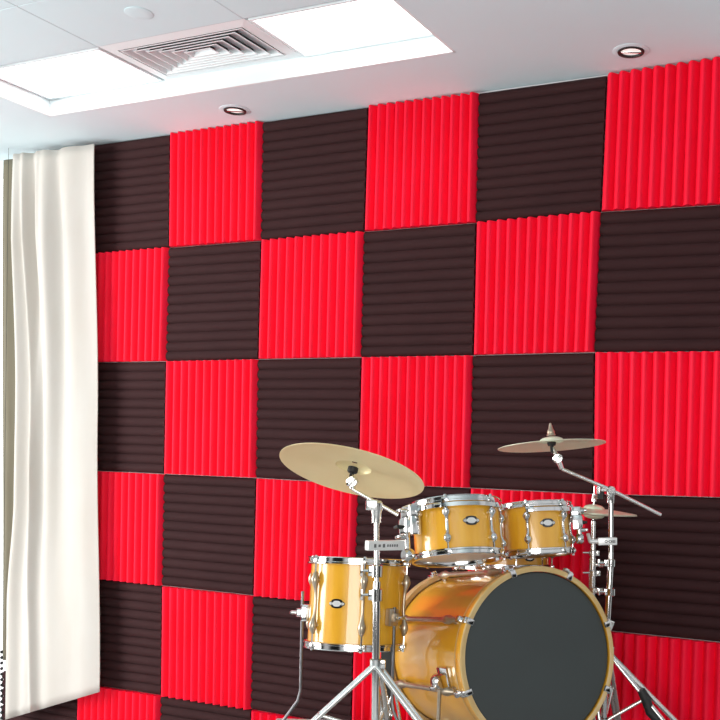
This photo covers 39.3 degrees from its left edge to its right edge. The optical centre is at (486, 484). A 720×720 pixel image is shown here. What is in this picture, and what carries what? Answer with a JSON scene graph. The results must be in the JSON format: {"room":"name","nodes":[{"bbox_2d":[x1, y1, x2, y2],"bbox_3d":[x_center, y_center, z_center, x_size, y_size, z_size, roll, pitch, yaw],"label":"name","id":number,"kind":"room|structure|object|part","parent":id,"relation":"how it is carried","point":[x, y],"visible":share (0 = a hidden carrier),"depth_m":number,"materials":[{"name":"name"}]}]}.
{"room":"studio","nodes":[
{"label":"studio","id":0,"kind":"room"},
{"bbox_2d":[0,0,719,160],"bbox_3d":[-0.950,-1.524,1.726,7.800,0.131,4.750,2,2,24],"label":"ceiling","id":1,"kind":"structure","parent":0,"point":[496,44],"depth_m":3.53,"materials":[{"name":"paint"}]},
{"bbox_2d":[0,148,8,719],"bbox_3d":[-2.280,-0.177,4.697,0.024,2.808,0.016,2,2,24],"label":"chain","id":2,"kind":"object","parent":1,"relation":"hanging from","point":[1,651],"visible":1,"depth_m":4.71,"materials":[{"name":"white plastic"}]},
{"bbox_2d":[3,159,14,659],"bbox_3d":[-2.283,-0.350,4.759,0.152,2.405,0.011,2,2,24],"label":"curtain","id":3,"kind":"object","parent":1,"relation":"hanging from","point":[9,346],"visible":0.66,"depth_m":4.76,"materials":[{"name":"grey fabric"}]},
{"bbox_2d":[5,144,99,719],"bbox_3d":[-1.989,-0.205,4.577,0.586,2.670,0.077,2,2,24],"label":"curtain","id":4,"kind":"object","parent":1,"relation":"hanging from","point":[53,608],"visible":1,"depth_m":4.58,"materials":[{"name":"white fabric"}]},
{"bbox_2d":[0,47,162,99],"bbox_3d":[-1.629,-1.613,3.900,0.613,0.016,0.330,2,2,24],"label":"recessed light","id":5,"kind":"object","parent":1,"relation":"in","point":[96,69],"visible":0.98,"depth_m":3.89,"materials":[{"name":"white plastic"}]},
{"bbox_2d":[0,0,335,64],"bbox_3d":[-1.450,-1.574,2.754,1.889,0.012,1.586,2,2,24],"label":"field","id":6,"kind":"object","parent":1,"relation":"attached to","point":[24,36],"visible":1,"depth_m":3.38,"materials":[{"name":"white paint"}]},
{"bbox_2d":[124,7,153,19],"bbox_3d":[-1.163,-1.575,3.318,0.094,0.002,0.094,2,2,24],"label":"ceiling sensor","id":7,"kind":"object","parent":6,"relation":"attached to","point":[134,12],"visible":1,"depth_m":3.31,"materials":[{"name":"plastic"}]},
{"bbox_2d":[0,0,337,65],"bbox_3d":[-1.450,-1.573,2.755,1.893,0.006,1.592,2,2,24],"label":"trim","id":8,"kind":"structure","parent":1,"relation":"attached to","point":[5,0],"depth_m":3.40,"materials":[{"name":"grey"}]},
{"bbox_2d":[100,18,302,79],"bbox_3d":[-1.044,-1.594,3.634,0.655,0.028,0.345,2,2,24],"label":"ceiling vent","id":9,"kind":"object","parent":1,"relation":"in","point":[201,57],"visible":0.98,"depth_m":3.63,"materials":[{"name":"white metal"}]},
{"bbox_2d":[0,0,454,116],"bbox_3d":[-1.380,-1.543,2.911,1.913,0.076,1.953,2,2,24],"label":"trim","id":10,"kind":"structure","parent":1,"relation":"attached to","point":[427,46],"depth_m":3.78,"materials":[{"name":"white paint"}]},
{"bbox_2d":[219,105,250,115],"bbox_3d":[-1.028,-1.524,4.049,0.124,0.009,0.124,2,2,24],"label":"recessed light","id":11,"kind":"object","parent":1,"relation":"in","point":[237,110],"visible":1,"depth_m":4.04,"materials":[{"name":"paint"}]},
{"bbox_2d":[248,0,432,56],"bbox_3d":[-0.464,-1.565,3.372,0.602,0.016,0.330,2,2,24],"label":"recessed light","id":12,"kind":"object","parent":1,"relation":"in","point":[340,25],"visible":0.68,"depth_m":3.38,"materials":[{"name":"white plastic"}]},
{"bbox_2d":[613,43,649,58],"bbox_3d":[0.486,-1.461,3.354,0.124,0.009,0.124,2,2,24],"label":"recessed light","id":13,"kind":"object","parent":1,"relation":"in","point":[630,50],"visible":1,"depth_m":3.35,"materials":[{"name":"paint"}]},
{"bbox_2d":[5,65,719,718],"bbox_3d":[0.600,-0.067,3.581,6.400,2.800,0.120,2,2,24],"label":"wall","id":14,"kind":"structure","parent":0,"point":[675,65],"depth_m":3.75,"materials":[{"name":"paint"}]},
{"bbox_2d":[0,161,2,716],"bbox_3d":[-2.901,-0.212,5.176,1.300,2.800,0.100,2,2,24],"label":"window","id":15,"kind":"structure","parent":14,"relation":"in","point":[1,162],"depth_m":4.88,"materials":[{"name":"white metal"}]},
{"bbox_2d":[1,671,76,719],"bbox_3d":[-2.152,1.171,4.773,0.497,0.497,0.020,2,2,24],"label":"tile","id":16,"kind":"structure","parent":14,"relation":"attached to","point":[67,710],"depth_m":4.73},
{"bbox_2d":[77,686,161,719],"bbox_3d":[-1.698,1.188,4.559,0.500,0.501,0.035,2,2,24],"label":"tile","id":17,"kind":"structure","parent":14,"relation":"attached to","point":[110,703],"depth_m":4.54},
{"bbox_2d":[99,579,162,694],"bbox_3d":[-1.681,0.691,4.551,0.500,0.497,0.020,2,2,24],"label":"tile","id":18,"kind":"structure","parent":14,"relation":"attached to","point":[130,613],"depth_m":4.52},
{"bbox_2d":[98,471,164,585],"bbox_3d":[-1.673,0.192,4.531,0.494,0.499,0.035,2,2,24],"label":"tile","id":19,"kind":"structure","parent":14,"relation":"attached to","point":[130,505],"depth_m":4.49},
{"bbox_2d":[98,362,165,473],"bbox_3d":[-1.656,-0.308,4.524,0.494,0.499,0.020,2,2,24],"label":"tile","id":20,"kind":"structure","parent":14,"relation":"attached to","point":[131,395],"depth_m":4.50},
{"bbox_2d":[94,135,170,253],"bbox_3d":[-1.626,-1.307,4.493,0.498,0.496,0.020,2,2,24],"label":"tile","id":21,"kind":"structure","parent":14,"relation":"attached to","point":[132,178],"depth_m":4.47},
{"bbox_2d":[96,247,169,361],"bbox_3d":[-1.643,-0.809,4.501,0.498,0.499,0.035,2,2,24],"label":"tile","id":22,"kind":"structure","parent":14,"relation":"attached to","point":[132,286],"depth_m":4.47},
{"bbox_2d":[160,696,252,719],"bbox_3d":[-1.242,1.206,4.360,0.497,0.504,0.020,2,2,24],"label":"tile","id":23,"kind":"structure","parent":14,"relation":"attached to","point":[171,708],"depth_m":4.36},
{"bbox_2d":[161,586,253,709],"bbox_3d":[-1.232,0.709,4.339,0.499,0.491,0.035,2,2,24],"label":"tile","id":24,"kind":"structure","parent":14,"relation":"attached to","point":[207,643],"depth_m":4.33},
{"bbox_2d":[162,474,256,594],"bbox_3d":[-1.215,0.213,4.332,0.500,0.500,0.020,2,2,24],"label":"tile","id":25,"kind":"structure","parent":14,"relation":"attached to","point":[208,543],"depth_m":4.32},
{"bbox_2d":[164,359,258,477],"bbox_3d":[-1.204,-0.289,4.310,0.501,0.500,0.035,2,2,24],"label":"tile","id":26,"kind":"structure","parent":14,"relation":"attached to","point":[211,408],"depth_m":4.30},
{"bbox_2d":[166,241,261,360],"bbox_3d":[-1.187,-0.790,4.303,0.500,0.499,0.020,2,2,24],"label":"tile","id":27,"kind":"structure","parent":14,"relation":"attached to","point":[213,309],"depth_m":4.29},
{"bbox_2d":[169,121,263,247],"bbox_3d":[-1.177,-1.289,4.282,0.502,0.495,0.035,2,2,24],"label":"tile","id":28,"kind":"structure","parent":14,"relation":"attached to","point":[216,180],"depth_m":4.26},
{"bbox_2d":[251,709,304,719],"bbox_3d":[-0.790,1.225,4.147,0.497,0.504,0.035,2,2,24],"label":"tile","id":29,"kind":"structure","parent":14,"relation":"attached to","point":[256,714],"depth_m":4.20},
{"bbox_2d":[251,596,353,719],"bbox_3d":[-0.774,0.728,4.140,0.499,0.497,0.020,2,2,24],"label":"tile","id":30,"kind":"structure","parent":14,"relation":"attached to","point":[276,631],"depth_m":4.16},
{"bbox_2d":[254,478,357,600],"bbox_3d":[-0.760,0.232,4.117,0.505,0.500,0.035,2,2,24],"label":"tile","id":31,"kind":"structure","parent":14,"relation":"attached to","point":[296,521],"depth_m":4.13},
{"bbox_2d":[256,358,361,480],"bbox_3d":[-0.743,-0.267,4.109,0.505,0.507,0.020,2,2,24],"label":"tile","id":32,"kind":"structure","parent":14,"relation":"attached to","point":[300,400],"depth_m":4.11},
{"bbox_2d":[259,231,364,358],"bbox_3d":[-0.732,-0.773,4.088,0.505,0.500,0.035,2,2,24],"label":"tile","id":33,"kind":"structure","parent":14,"relation":"attached to","point":[311,293],"depth_m":4.07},
{"bbox_2d":[261,108,368,239],"bbox_3d":[-0.713,-1.270,4.080,0.509,0.495,0.020,2,2,24],"label":"tile","id":34,"kind":"structure","parent":14,"relation":"attached to","point":[314,174],"depth_m":4.07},
{"bbox_2d":[352,652,412,719],"bbox_3d":[-0.321,0.747,3.926,0.497,0.497,0.035,2,2,24],"label":"tile","id":35,"kind":"structure","parent":14,"relation":"attached to","point":[362,693],"depth_m":4.00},
{"bbox_2d":[355,487,470,593],"bbox_3d":[-0.301,0.250,3.917,0.503,0.492,0.020,2,2,24],"label":"tile","id":36,"kind":"structure","parent":14,"relation":"attached to","point":[365,527],"depth_m":3.94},
{"bbox_2d":[360,355,473,487],"bbox_3d":[-0.288,-0.248,3.895,0.497,0.507,0.035,2,2,24],"label":"tile","id":37,"kind":"structure","parent":14,"relation":"attached to","point":[416,412],"depth_m":3.87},
{"bbox_2d":[361,223,476,356],"bbox_3d":[-0.272,-0.755,3.887,0.495,0.500,0.020,2,2,24],"label":"tile","id":38,"kind":"structure","parent":14,"relation":"attached to","point":[418,289],"depth_m":3.88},
{"bbox_2d":[365,92,479,231],"bbox_3d":[-0.262,-1.253,3.867,0.492,0.492,0.035,2,2,24],"label":"tile","id":39,"kind":"structure","parent":14,"relation":"attached to","point":[422,156],"depth_m":3.85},
{"bbox_2d":[468,488,592,587],"bbox_3d":[0.148,0.269,3.705,0.497,0.492,0.035,2,2,24],"label":"tile","id":40,"kind":"structure","parent":14,"relation":"attached to","point":[578,563],"depth_m":3.63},
{"bbox_2d":[470,353,594,492],"bbox_3d":[0.166,-0.232,3.697,0.493,0.509,0.020,2,2,24],"label":"tile","id":41,"kind":"structure","parent":14,"relation":"attached to","point":[516,398],"depth_m":3.69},
{"bbox_2d":[474,211,600,354],"bbox_3d":[0.175,-0.738,3.677,0.493,0.504,0.035,2,2,24],"label":"tile","id":42,"kind":"structure","parent":14,"relation":"attached to","point":[537,278],"depth_m":3.66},
{"bbox_2d":[476,76,606,221],"bbox_3d":[0.194,-1.232,3.668,0.501,0.486,0.020,2,2,24],"label":"tile","id":43,"kind":"structure","parent":14,"relation":"attached to","point":[540,152],"depth_m":3.66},
{"bbox_2d":[592,495,719,641],"bbox_3d":[0.606,0.285,3.506,0.498,0.497,0.020,2,2,24],"label":"tile","id":44,"kind":"structure","parent":14,"relation":"attached to","point":[666,575],"depth_m":3.49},
{"bbox_2d":[594,351,719,496],"bbox_3d":[0.612,-0.213,3.487,0.509,0.509,0.035,2,2,24],"label":"tile","id":45,"kind":"structure","parent":14,"relation":"attached to","point":[657,414],"depth_m":3.48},
{"bbox_2d":[594,205,719,351],"bbox_3d":[0.629,-0.719,3.479,0.509,0.506,0.020,2,2,24],"label":"tile","id":46,"kind":"structure","parent":14,"relation":"attached to","point":[658,286],"depth_m":3.48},
{"bbox_2d":[596,631,719,719],"bbox_3d":[0.590,0.785,3.513,0.497,0.497,0.035,2,2,24],"label":"tile","id":47,"kind":"structure","parent":14,"relation":"attached to","point":[682,674],"depth_m":3.48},
{"bbox_2d":[602,57,719,211],"bbox_3d":[0.644,-1.213,3.456,0.501,0.496,0.035,2,2,24],"label":"tile","id":48,"kind":"structure","parent":14,"relation":"attached to","point":[662,146],"depth_m":3.46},
{"label":"outside","id":49,"kind":"structure","parent":0,"visible":0},
{"bbox_2d":[0,179,4,709],"bbox_3d":[-2.942,-0.863,6.843,3.400,6.000,0.020,2,2,24],"label":"sky","id":50,"kind":"structure","parent":49,"point":[1,180],"depth_m":7.08,"materials":[{"name":"white"}]},
{"bbox_3d":[-1.187,1.395,1.469,8.000,0.100,5.500,2,2,24],"label":"floor","id":51,"kind":"structure","parent":0,"visible":0},
{"bbox_2d":[276,718,321,719],"bbox_3d":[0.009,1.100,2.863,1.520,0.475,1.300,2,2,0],"label":"rug","id":52,"kind":"object","parent":51,"relation":"on","point":[277,718],"visible":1,"depth_m":3.49,"materials":[{"name":"carpet"}]},
{"bbox_2d":[282,555,410,719],"bbox_3d":[-0.469,0.524,3.034,0.471,0.640,0.526,1,2,-17],"label":"floor tom","id":53,"kind":"object","parent":52,"relation":"on","point":[335,616],"depth_m":2.93,"materials":[{"name":"orange paint"}]},
{"bbox_3d":[-0.631,0.577,3.017,0.138,0.507,0.010,1,2,-18],"label":"leg","id":54,"kind":"part","parent":53,"relation":"part of","materials":[{"name":"metal"}]},
{"bbox_3d":[-0.232,0.605,2.902,0.139,0.480,0.009,3,2,42],"label":"leg","id":55,"kind":"part","parent":53,"relation":"part of","materials":[{"name":"metal"}]},
{"bbox_2d":[310,461,422,719],"bbox_3d":[-0.322,0.379,2.856,0.680,0.945,0.302,2,2,6],"label":"cymbal stand","id":56,"kind":"object","parent":52,"relation":"on","point":[380,676],"visible":0.96,"depth_m":2.80,"materials":[{"name":"silver metal"}]},
{"bbox_2d":[279,443,423,498],"bbox_3d":[-0.384,-0.035,2.825,0.393,0.160,0.413,0,2,-42],"label":"crash cymbal","id":57,"kind":"object","parent":56,"relation":"attached to","point":[324,464],"visible":0.94,"depth_m":2.85,"materials":[{"name":"brown metal"}]},
{"bbox_3d":[-0.316,0.049,2.810,0.136,0.080,0.012,2,2,1],"label":"boom arm","id":58,"kind":"part","parent":56,"relation":"part of","materials":[{"name":"metal"}]},
{"bbox_3d":[-0.302,0.665,2.903,0.034,0.327,0.194,2,2,11],"label":"leg","id":59,"kind":"part","parent":56,"relation":"part of","materials":[{"name":"metal"}]},
{"bbox_2d":[393,494,506,568],"bbox_3d":[-0.093,0.143,3.002,0.317,0.244,0.325,2,2,20],"label":"rack tom","id":60,"kind":"object","parent":56,"relation":"attached to","point":[453,530],"visible":0.99,"depth_m":2.89,"materials":[{"name":"orange paint"}]},
{"bbox_2d":[381,652,401,719],"bbox_3d":[-0.299,0.677,3.102,0.073,0.336,0.083,1,2,-5],"label":"stool","id":61,"kind":"object","parent":52,"relation":"on","point":[387,656],"visible":0.48,"depth_m":3.12,"materials":[{"name":"metal"}]},
{"bbox_3d":[-0.317,0.676,3.130,0.043,0.336,0.022,2,2,0],"label":"footboard","id":62,"kind":"part","parent":61,"relation":"part of","materials":[{"name":"silver metal"}]},
{"bbox_3d":[-0.310,0.669,3.090,0.036,0.108,0.011,2,2,6],"label":"chain","id":63,"kind":"part","parent":61,"relation":"part of","materials":[{"name":"metal"}]},
{"bbox_3d":[-0.296,0.674,3.070,0.073,0.143,0.013,2,2,0],"label":"pedal rod","id":64,"kind":"part","parent":61,"relation":"part of","materials":[{"name":"metal"}]},
{"bbox_2d":[394,565,613,719],"bbox_3d":[0.029,0.548,3.234,0.616,0.627,0.645,1,2,-28],"label":"bass drum","id":65,"kind":"object","parent":52,"relation":"on","point":[521,643],"visible":0.88,"depth_m":3.02,"materials":[{"name":"orange paint"}]},
{"bbox_3d":[-0.146,0.716,2.969,0.016,0.258,0.012,2,2,0],"label":"spur leg","id":66,"kind":"part","parent":65,"relation":"part of","materials":[{"name":"silver metal"}]},
{"bbox_3d":[0.358,0.723,3.213,0.074,0.261,0.012,3,2,45],"label":"spur leg","id":67,"kind":"part","parent":65,"relation":"part of","materials":[{"name":"silver metal"}]},
{"bbox_2d":[583,486,603,719],"bbox_3d":[0.383,0.430,3.355,0.125,0.846,0.199,1,2,-26],"label":"stand","id":68,"kind":"object","parent":52,"relation":"on","point":[593,552],"visible":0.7,"depth_m":3.39,"materials":[{"name":"silver metal"}]},
{"bbox_2d":[581,513,635,518],"bbox_3d":[0.367,0.103,3.400,0.292,0.029,0.292,1,2,-19],"label":"cymbal","id":69,"kind":"object","parent":68,"relation":"attached to","point":[591,516],"visible":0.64,"depth_m":3.37,"materials":[{"name":"brown metal"}]},
{"bbox_2d":[581,504,636,515],"bbox_3d":[0.366,0.084,3.400,0.292,0.033,0.292,1,2,-19],"label":"cymbal","id":70,"kind":"object","parent":68,"relation":"attached to","point":[591,508],"visible":0.67,"depth_m":3.33,"materials":[{"name":"brown metal"}]},
{"bbox_2d":[547,423,677,719],"bbox_3d":[0.466,0.336,3.278,0.549,1.061,0.263,2,2,11],"label":"cymbal stand","id":71,"kind":"object","parent":52,"relation":"on","point":[646,697],"visible":0.88,"depth_m":3.22,"materials":[{"name":"silver metal"}]},
{"bbox_2d":[499,499,587,559],"bbox_3d":[0.156,0.144,3.160,0.276,0.212,0.247,3,2,42],"label":"rack tom","id":72,"kind":"object","parent":71,"relation":"attached to","point":[531,528],"visible":0.95,"depth_m":3.07,"materials":[{"name":"orange paint"}]},
{"bbox_2d":[498,436,605,452],"bbox_3d":[0.210,-0.129,3.219,0.351,0.056,0.348,0,2,-41],"label":"crash cymbal","id":73,"kind":"object","parent":71,"relation":"attached to","point":[562,444],"visible":0.99,"depth_m":3.27,"materials":[{"name":"brown metal"}]},
{"bbox_3d":[0.405,0.024,3.228,0.332,0.151,0.017,2,2,-1],"label":"boom arm","id":74,"kind":"part","parent":71,"relation":"part of","materials":[{"name":"metal"}]},
{"bbox_3d":[0.421,0.685,3.318,0.034,0.306,0.197,2,2,24],"label":"leg","id":75,"kind":"part","parent":71,"relation":"part of","materials":[{"name":"metal"}]},
{"bbox_3d":[0.515,0.694,3.183,0.291,0.308,0.024,2,2,21],"label":"leg","id":76,"kind":"part","parent":71,"relation":"part of","materials":[{"name":"metal"}]},
{"bbox_3d":[0.065,0.799,3.596,0.316,1.030,0.199,2,2,24],"label":"stand","id":77,"kind":"object","parent":51,"relation":"on","visible":0},
{"bbox_2d":[452,557,553,569],"bbox_3d":[0.059,0.221,3.486,0.362,0.198,0.362,0,2,-36],"label":"snare drum","id":78,"kind":"object","parent":77,"relation":"on","point":[514,563],"visible":0.22,"depth_m":3.33,"materials":[{"name":"orange paint"}]}
]}

